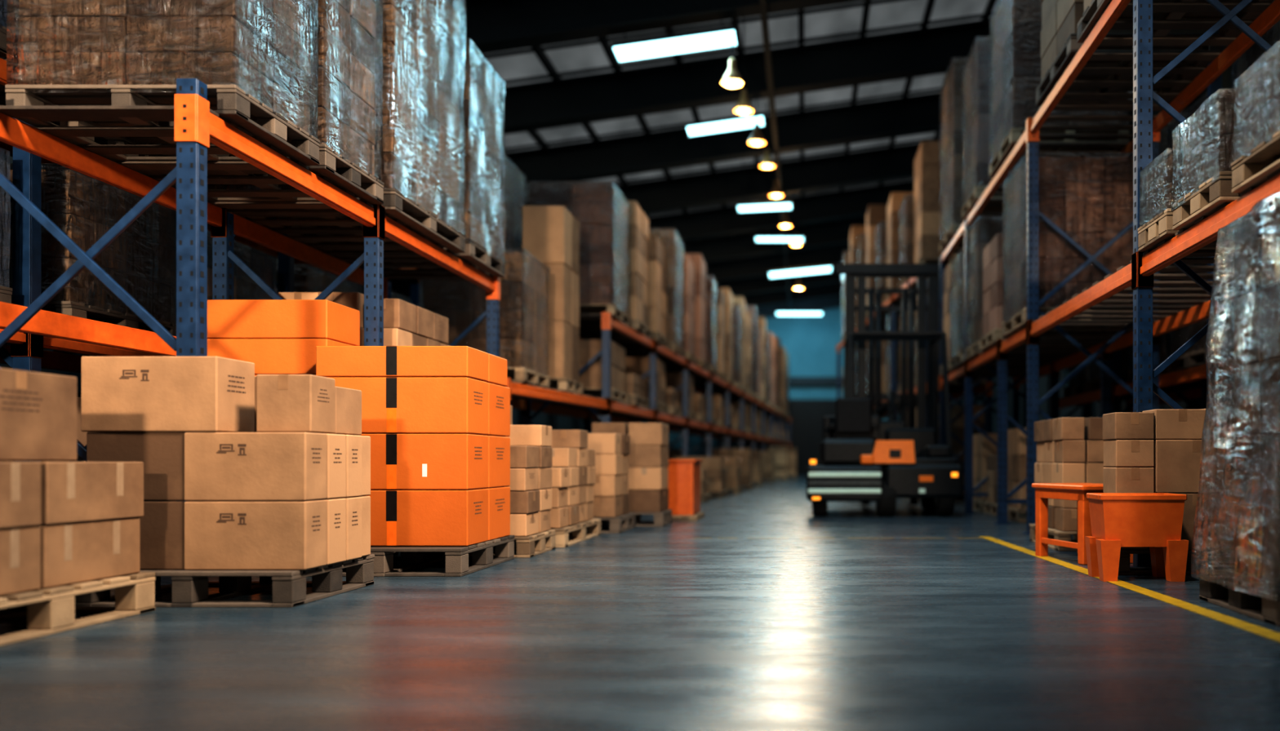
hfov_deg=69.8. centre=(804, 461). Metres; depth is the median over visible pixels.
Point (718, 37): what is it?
fixture
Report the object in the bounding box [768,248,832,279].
fixture
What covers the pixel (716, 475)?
cardboard boxes
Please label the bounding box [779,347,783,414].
load
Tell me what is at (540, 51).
ceiling purlins
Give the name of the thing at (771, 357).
load
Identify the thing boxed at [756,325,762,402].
load
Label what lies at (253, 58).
load
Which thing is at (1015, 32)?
load
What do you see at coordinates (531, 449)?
cardboard boxes
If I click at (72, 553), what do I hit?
cardboard box
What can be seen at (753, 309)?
load
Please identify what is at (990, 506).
load
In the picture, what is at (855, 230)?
load
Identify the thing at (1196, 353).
load
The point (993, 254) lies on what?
load
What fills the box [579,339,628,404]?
load
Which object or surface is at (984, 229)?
load
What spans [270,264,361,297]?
load
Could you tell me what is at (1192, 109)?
load
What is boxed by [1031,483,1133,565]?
stool
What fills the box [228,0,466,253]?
load
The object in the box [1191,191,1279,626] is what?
load
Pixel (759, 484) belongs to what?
wooden pallet
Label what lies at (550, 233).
load
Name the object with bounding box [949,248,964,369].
load
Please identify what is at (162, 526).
cardboard box
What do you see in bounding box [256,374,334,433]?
cardboard box
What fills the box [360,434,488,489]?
carton
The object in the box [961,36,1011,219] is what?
load
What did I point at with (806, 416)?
door
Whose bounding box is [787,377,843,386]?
trim
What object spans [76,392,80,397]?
wooden pallet
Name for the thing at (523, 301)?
load
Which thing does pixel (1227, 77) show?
wall
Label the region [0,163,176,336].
load
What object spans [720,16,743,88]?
pendant lamp
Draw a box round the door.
[737,400,835,475]
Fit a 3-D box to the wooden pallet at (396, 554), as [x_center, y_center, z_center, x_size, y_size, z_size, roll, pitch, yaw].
[-3.374,0.615,7.010,0.956,0.170,1.180,0,0,0]
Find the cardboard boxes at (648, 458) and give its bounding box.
[591,422,668,512]
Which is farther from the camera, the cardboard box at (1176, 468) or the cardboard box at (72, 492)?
the cardboard box at (1176, 468)
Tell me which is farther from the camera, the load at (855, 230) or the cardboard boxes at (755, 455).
the cardboard boxes at (755, 455)
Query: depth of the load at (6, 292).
5.04 m
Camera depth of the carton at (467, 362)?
5.55 m
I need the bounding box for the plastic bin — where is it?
[666,459,702,515]
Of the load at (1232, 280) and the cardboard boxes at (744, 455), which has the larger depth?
the cardboard boxes at (744, 455)
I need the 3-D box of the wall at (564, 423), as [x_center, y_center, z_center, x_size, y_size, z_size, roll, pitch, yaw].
[-8.590,-2.950,19.500,0.220,7.300,47.000,0,0,0]
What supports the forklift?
on the floor
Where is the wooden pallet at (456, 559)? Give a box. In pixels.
[309,535,515,577]
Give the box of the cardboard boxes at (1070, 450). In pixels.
[1034,417,1114,531]
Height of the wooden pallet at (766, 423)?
0.686 m
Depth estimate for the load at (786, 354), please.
39.29 m
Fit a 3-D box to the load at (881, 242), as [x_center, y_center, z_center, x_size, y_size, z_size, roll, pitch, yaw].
[2.163,-4.212,19.680,1.152,1.800,1.100,0,0,0]
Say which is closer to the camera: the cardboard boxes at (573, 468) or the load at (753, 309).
the cardboard boxes at (573, 468)
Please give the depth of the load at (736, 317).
23.71 m
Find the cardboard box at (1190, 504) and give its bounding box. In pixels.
[1169,493,1235,550]
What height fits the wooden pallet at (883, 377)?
1.302 m
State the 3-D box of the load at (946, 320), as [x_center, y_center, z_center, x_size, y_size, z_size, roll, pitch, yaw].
[2.745,-2.159,13.700,1.217,1.635,0.800,0,0,0]
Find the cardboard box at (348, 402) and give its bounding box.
[328,386,361,435]
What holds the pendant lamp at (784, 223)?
hanging from the ceiling
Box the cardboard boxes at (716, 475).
[671,457,726,492]
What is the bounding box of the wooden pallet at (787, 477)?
[773,476,788,480]
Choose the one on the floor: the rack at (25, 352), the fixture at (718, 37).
the rack at (25, 352)
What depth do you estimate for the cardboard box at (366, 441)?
4.98 m
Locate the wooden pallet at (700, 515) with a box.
[671,511,704,520]
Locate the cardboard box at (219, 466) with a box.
[184,432,326,501]
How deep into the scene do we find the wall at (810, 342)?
43.00 m
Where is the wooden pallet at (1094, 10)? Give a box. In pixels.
[1076,0,1274,43]
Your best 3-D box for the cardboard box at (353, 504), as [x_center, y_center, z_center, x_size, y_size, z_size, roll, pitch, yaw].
[-2.705,0.362,4.820,0.591,0.332,0.160,0,0,0]
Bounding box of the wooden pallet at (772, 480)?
[761,479,773,483]
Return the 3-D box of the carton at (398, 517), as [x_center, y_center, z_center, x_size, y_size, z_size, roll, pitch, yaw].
[-2.550,0.355,5.735,0.941,0.347,0.371,0,0,0]
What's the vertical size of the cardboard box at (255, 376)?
0.301 m
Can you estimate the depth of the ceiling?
20.27 m
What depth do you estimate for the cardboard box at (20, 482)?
3.50 m
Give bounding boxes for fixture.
[610,20,738,64]
[684,100,765,137]
[736,154,792,213]
[754,225,804,243]
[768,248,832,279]
[775,289,822,316]
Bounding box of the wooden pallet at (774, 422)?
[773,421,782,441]
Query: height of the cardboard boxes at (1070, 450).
0.889 m
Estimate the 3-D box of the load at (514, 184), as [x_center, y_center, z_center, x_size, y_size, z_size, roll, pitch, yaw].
[-3.901,-2.217,10.900,0.808,2.790,0.904,0,0,0]
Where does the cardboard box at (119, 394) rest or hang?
on the cardboard box at (162, 455)
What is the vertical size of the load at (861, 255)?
2.200 m
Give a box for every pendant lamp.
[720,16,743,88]
[733,17,754,115]
[747,99,765,146]
[759,102,775,168]
[768,172,783,197]
[778,195,791,227]
[790,225,801,246]
[793,278,803,289]
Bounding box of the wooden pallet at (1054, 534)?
[1029,524,1077,551]
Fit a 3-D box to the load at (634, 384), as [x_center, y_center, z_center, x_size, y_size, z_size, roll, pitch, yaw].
[-3.026,-1.054,13.670,1.136,0.465,1.080,0,0,0]
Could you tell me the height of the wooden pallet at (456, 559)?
0.170 m
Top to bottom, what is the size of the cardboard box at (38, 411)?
0.363 m
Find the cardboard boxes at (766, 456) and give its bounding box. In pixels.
[760,451,773,479]
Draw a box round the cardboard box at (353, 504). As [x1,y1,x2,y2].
[338,497,361,560]
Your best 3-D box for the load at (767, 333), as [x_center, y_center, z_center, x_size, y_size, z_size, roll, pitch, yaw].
[-1.787,-3.256,32.025,1.168,2.628,1.155,0,0,0]
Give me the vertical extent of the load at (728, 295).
2.380 m
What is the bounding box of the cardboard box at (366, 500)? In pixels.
[359,496,370,556]
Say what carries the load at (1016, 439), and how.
on the floor
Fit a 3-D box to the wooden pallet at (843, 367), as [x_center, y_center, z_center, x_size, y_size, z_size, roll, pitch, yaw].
[1.642,-1.971,24.880,1.157,1.299,1.100,0,0,0]
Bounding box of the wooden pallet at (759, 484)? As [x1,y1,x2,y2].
[751,481,763,486]
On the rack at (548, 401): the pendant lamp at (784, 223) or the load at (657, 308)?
the load at (657, 308)
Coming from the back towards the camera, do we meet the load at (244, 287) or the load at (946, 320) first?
the load at (946, 320)
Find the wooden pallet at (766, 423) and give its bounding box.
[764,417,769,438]
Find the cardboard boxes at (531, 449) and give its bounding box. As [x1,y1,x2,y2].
[502,405,552,537]
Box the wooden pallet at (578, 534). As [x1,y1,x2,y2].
[514,519,601,547]
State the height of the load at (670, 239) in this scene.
2.182 m
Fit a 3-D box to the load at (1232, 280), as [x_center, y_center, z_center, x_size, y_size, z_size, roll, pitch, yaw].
[4.325,-1.275,7.475,1.058,0.706,1.051,0,0,0]
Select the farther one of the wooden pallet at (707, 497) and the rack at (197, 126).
the wooden pallet at (707, 497)
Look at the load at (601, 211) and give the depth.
11.99 m
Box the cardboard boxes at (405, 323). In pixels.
[277,292,448,346]
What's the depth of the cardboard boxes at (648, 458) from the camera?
9.59 m
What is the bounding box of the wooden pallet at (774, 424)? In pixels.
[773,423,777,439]
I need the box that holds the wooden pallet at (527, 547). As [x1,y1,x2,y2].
[422,530,555,558]
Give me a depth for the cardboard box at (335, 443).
4.62 m
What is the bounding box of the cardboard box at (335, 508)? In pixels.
[318,498,346,564]
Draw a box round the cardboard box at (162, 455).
[86,432,184,501]
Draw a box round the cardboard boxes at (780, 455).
[764,446,787,477]
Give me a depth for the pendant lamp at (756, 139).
17.46 m
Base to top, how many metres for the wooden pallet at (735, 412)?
0.544 m
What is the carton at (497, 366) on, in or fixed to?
on the carton at (499, 397)
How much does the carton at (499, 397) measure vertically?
0.346 m
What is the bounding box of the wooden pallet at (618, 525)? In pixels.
[569,513,635,533]
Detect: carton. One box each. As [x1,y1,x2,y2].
[207,299,359,346]
[207,338,352,375]
[315,346,488,382]
[326,377,488,435]
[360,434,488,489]
[366,488,488,546]
[483,487,510,541]
[484,382,510,436]
[486,353,506,386]
[488,435,510,488]
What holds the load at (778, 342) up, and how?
on the rack at (548, 401)
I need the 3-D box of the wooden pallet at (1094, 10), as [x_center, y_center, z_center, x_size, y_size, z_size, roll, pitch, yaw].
[2.744,-3.880,6.500,1.215,1.195,1.100,0,0,0]
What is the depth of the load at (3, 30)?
5.01 m
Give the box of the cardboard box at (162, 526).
[134,501,184,569]
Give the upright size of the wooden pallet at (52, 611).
0.180 m
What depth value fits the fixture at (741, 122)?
18.26 m
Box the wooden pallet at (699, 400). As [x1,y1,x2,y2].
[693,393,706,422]
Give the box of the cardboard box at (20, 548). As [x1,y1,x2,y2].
[0,526,40,596]
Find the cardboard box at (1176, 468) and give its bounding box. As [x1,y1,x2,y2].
[1153,440,1235,493]
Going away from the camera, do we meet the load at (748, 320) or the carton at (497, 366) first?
the carton at (497, 366)
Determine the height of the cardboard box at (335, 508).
0.332 m
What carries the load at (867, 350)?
on the rack at (956, 393)
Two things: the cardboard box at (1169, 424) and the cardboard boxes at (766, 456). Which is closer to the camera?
the cardboard box at (1169, 424)
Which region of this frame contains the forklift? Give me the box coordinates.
[806,263,963,516]
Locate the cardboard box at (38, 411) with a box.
[0,368,76,461]
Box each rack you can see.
[0,0,422,462]
[0,78,500,600]
[506,311,791,484]
[836,273,992,502]
[938,0,1279,567]
[1059,30,1236,417]
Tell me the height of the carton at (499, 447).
0.346 m
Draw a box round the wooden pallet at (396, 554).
[392,552,400,556]
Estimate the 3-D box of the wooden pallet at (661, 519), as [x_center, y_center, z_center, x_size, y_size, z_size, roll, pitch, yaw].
[-1.900,0.625,9.875,0.806,0.150,0.650,0,0,0]
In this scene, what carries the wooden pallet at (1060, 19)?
on the rack at (1024, 357)
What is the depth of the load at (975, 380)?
15.81 m
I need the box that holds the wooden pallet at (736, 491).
[711,487,742,494]
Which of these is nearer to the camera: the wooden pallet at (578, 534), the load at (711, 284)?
the wooden pallet at (578, 534)
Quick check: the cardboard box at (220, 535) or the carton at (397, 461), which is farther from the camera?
the carton at (397, 461)
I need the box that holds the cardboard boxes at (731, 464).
[723,457,740,488]
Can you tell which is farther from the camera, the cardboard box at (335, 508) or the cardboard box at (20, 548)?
the cardboard box at (335, 508)
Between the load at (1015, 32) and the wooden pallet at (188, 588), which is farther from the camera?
the load at (1015, 32)
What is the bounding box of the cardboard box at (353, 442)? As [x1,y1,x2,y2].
[345,435,361,497]
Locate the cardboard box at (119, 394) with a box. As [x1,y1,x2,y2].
[80,356,254,432]
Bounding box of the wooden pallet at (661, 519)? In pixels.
[601,509,671,527]
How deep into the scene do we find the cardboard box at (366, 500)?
4.98 m
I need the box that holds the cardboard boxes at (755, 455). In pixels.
[751,450,761,482]
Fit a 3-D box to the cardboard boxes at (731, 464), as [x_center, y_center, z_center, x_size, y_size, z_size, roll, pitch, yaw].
[-1.852,0.249,19.401,0.910,0.659,1.146,0,0,0]
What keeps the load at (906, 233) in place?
on the rack at (956, 393)
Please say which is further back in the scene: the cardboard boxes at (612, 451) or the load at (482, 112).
the cardboard boxes at (612, 451)
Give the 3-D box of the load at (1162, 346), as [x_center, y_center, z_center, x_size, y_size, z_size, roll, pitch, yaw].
[4.326,-1.544,10.025,1.056,1.243,1.050,0,0,0]
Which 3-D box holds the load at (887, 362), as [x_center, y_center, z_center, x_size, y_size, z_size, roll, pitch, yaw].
[2.284,-2.176,18.470,1.157,1.709,1.100,0,0,0]
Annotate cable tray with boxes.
[759,0,791,316]
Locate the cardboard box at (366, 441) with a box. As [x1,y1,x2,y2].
[361,435,370,496]
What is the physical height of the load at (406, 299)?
1.026 m
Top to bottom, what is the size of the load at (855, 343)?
1.736 m
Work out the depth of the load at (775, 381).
34.09 m
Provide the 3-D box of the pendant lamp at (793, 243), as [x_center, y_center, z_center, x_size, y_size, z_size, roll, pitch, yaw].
[-0.250,-7.298,28.000,0.350,1.115,0.350,0,0,0]
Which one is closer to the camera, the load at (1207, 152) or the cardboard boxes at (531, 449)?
the load at (1207, 152)
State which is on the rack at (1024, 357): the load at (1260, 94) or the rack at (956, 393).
the load at (1260, 94)
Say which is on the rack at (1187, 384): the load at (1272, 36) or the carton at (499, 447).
the load at (1272, 36)
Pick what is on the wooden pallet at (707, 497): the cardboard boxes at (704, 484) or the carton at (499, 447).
the cardboard boxes at (704, 484)
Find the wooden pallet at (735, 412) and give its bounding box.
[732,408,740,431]
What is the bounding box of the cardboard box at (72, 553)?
[39,518,139,589]
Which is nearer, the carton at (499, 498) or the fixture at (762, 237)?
the carton at (499, 498)
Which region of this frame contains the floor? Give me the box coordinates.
[0,475,1279,730]
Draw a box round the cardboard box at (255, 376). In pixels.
[254,376,257,432]
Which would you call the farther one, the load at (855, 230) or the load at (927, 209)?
the load at (855, 230)
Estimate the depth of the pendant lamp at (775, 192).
21.95 m
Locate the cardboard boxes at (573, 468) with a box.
[545,430,595,528]
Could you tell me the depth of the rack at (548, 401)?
15.04 m
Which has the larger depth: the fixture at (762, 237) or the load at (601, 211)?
the fixture at (762, 237)
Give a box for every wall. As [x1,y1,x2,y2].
[0,154,623,430]
[667,307,954,457]
[961,45,1237,433]
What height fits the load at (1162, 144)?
1.188 m
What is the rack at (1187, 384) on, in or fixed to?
on the floor
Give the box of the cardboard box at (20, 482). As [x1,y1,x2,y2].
[0,462,40,528]
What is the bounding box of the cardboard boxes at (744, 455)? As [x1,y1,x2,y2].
[712,448,751,485]
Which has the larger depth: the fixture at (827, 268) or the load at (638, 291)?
the fixture at (827, 268)
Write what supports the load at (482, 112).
on the rack at (197, 126)
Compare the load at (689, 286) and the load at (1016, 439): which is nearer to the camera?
the load at (1016, 439)
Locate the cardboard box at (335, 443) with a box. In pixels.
[325,433,346,499]
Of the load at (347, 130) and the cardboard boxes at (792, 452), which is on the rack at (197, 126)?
the load at (347, 130)
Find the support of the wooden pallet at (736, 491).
on the floor
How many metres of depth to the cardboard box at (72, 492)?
3.85 m
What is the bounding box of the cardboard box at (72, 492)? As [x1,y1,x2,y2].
[40,462,143,525]
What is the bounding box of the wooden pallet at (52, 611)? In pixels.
[0,572,155,646]
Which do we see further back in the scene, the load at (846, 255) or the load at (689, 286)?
the load at (846, 255)
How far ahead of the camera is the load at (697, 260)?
18.49 m
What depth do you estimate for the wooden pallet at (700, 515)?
10.50 m
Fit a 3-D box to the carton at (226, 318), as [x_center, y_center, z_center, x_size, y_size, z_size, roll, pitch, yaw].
[-3.430,-0.905,5.935,0.780,0.247,0.430,0,0,0]
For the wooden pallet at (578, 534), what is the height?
0.150 m
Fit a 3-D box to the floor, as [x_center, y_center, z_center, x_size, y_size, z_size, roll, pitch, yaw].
[-0.500,0.798,19.500,16.400,0.203,47.400,0,0,0]
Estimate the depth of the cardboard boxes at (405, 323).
6.53 m
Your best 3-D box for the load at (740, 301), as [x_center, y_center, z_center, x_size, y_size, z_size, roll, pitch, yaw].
[-2.228,-3.259,25.525,1.167,2.635,1.150,0,0,0]
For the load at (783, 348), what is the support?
on the rack at (548, 401)
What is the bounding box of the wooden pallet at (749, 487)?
[728,484,753,490]
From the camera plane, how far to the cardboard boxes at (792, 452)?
36.04 m
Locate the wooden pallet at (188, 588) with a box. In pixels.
[74,554,374,608]
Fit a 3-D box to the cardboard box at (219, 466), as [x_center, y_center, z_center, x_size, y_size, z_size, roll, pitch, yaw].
[-2.705,0.027,4.440,0.591,0.332,0.201,0,0,0]
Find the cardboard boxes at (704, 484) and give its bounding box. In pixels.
[700,469,708,495]
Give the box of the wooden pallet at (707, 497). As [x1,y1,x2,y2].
[700,493,711,502]
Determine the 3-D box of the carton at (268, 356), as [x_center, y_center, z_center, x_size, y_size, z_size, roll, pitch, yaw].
[-3.430,-0.665,5.935,0.780,0.227,0.430,0,0,0]
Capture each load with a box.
[0,0,12,57]
[0,0,106,139]
[0,147,12,303]
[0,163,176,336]
[4,0,319,164]
[136,0,383,204]
[144,226,276,332]
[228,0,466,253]
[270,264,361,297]
[335,38,506,277]
[344,282,411,303]
[418,248,550,388]
[499,151,526,380]
[522,205,582,394]
[527,181,631,326]
[579,200,651,339]
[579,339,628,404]
[586,235,669,349]
[592,373,648,408]
[624,357,667,413]
[625,228,684,358]
[629,254,697,364]
[684,253,708,371]
[706,275,718,377]
[715,288,726,382]
[721,288,734,386]
[732,303,741,390]
[733,297,747,394]
[746,305,758,399]
[746,311,752,396]
[756,316,766,404]
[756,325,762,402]
[765,331,770,407]
[776,337,781,413]
[779,347,783,414]
[785,353,789,417]
[841,250,857,343]
[849,225,866,328]
[855,342,857,393]
[856,234,884,328]
[866,204,887,321]
[866,346,874,393]
[875,222,907,304]
[884,192,939,304]
[884,311,901,393]
[897,195,939,288]
[914,141,961,279]
[914,308,985,386]
[939,57,1002,253]
[940,261,954,375]
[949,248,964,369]
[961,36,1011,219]
[965,215,1006,359]
[973,433,997,512]
[978,233,1102,351]
[982,455,997,516]
[988,0,1128,177]
[1001,152,1133,337]
[1007,427,1026,523]
[1127,263,1204,382]
[1137,148,1234,251]
[1159,111,1186,162]
[1165,263,1234,373]
[1166,88,1231,153]
[1171,88,1266,230]
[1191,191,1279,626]
[1231,0,1279,93]
[1231,40,1279,193]
[1231,280,1234,355]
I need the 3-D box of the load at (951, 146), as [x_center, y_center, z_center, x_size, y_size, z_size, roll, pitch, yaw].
[2.746,-4.572,13.600,1.216,2.580,1.201,0,0,0]
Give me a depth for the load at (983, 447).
12.43 m
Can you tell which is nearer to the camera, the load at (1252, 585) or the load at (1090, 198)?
the load at (1252, 585)
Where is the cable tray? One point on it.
(763, 9)
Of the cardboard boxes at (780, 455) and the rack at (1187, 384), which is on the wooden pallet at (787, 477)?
the cardboard boxes at (780, 455)
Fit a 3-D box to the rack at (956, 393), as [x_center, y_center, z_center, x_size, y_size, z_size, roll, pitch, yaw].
[2.060,-1.310,20.400,1.267,4.020,10.716,0,0,-6]
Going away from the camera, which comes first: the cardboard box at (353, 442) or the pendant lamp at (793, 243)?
the cardboard box at (353, 442)
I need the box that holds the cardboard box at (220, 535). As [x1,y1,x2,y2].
[184,500,326,570]
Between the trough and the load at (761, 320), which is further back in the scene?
the load at (761, 320)
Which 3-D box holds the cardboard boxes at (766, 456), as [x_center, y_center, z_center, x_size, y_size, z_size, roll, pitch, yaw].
[-1.449,0.139,28.599,0.917,0.879,1.141,0,0,0]
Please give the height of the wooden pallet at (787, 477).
0.120 m
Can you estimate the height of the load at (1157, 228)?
0.520 m
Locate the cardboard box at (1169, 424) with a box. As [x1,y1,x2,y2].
[1142,408,1209,439]
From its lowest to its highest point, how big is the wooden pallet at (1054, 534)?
0.150 m
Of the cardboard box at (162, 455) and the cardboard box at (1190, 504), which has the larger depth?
the cardboard box at (1190, 504)
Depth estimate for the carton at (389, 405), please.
5.55 m
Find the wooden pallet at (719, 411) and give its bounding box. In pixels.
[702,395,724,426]
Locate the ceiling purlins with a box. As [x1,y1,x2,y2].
[478,0,996,263]
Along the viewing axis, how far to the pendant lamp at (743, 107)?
15.49 m
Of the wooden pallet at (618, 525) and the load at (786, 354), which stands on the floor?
the wooden pallet at (618, 525)
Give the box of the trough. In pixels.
[1084,493,1188,582]
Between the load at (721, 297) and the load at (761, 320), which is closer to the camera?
the load at (721, 297)
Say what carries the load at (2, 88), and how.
on the rack at (25, 352)
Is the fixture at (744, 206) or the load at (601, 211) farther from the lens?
the fixture at (744, 206)
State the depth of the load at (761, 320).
30.19 m
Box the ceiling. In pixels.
[458,0,1196,318]
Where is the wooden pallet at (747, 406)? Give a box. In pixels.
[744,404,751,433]
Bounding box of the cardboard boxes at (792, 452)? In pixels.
[786,448,796,475]
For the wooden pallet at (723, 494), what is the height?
0.120 m
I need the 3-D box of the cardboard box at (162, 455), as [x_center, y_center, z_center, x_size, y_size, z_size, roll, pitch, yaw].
[-3.242,0.027,4.475,0.476,0.332,0.250,0,0,0]
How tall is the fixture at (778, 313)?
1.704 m
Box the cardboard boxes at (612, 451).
[587,433,630,517]
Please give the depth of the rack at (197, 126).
5.09 m
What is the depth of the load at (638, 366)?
14.55 m
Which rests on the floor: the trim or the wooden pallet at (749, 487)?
the wooden pallet at (749, 487)
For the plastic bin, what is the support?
on the wooden pallet at (700, 515)
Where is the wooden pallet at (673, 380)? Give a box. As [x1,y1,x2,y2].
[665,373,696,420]
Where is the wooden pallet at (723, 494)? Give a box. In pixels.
[708,489,728,498]
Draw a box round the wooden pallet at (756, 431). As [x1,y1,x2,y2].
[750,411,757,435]
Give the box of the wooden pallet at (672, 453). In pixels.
[668,448,682,459]
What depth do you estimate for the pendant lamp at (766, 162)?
19.47 m
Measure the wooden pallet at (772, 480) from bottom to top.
0.120 m
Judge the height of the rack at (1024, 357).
4.900 m
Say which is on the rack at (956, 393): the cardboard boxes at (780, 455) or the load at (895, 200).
the load at (895, 200)
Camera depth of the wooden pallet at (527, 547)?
6.61 m
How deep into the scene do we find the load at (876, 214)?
20.57 m
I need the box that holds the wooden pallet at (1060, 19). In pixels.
[1035,0,1221,106]
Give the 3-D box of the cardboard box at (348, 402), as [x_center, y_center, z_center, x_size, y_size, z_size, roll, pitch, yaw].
[-2.585,-0.267,4.840,0.270,0.251,0.281,0,0,0]

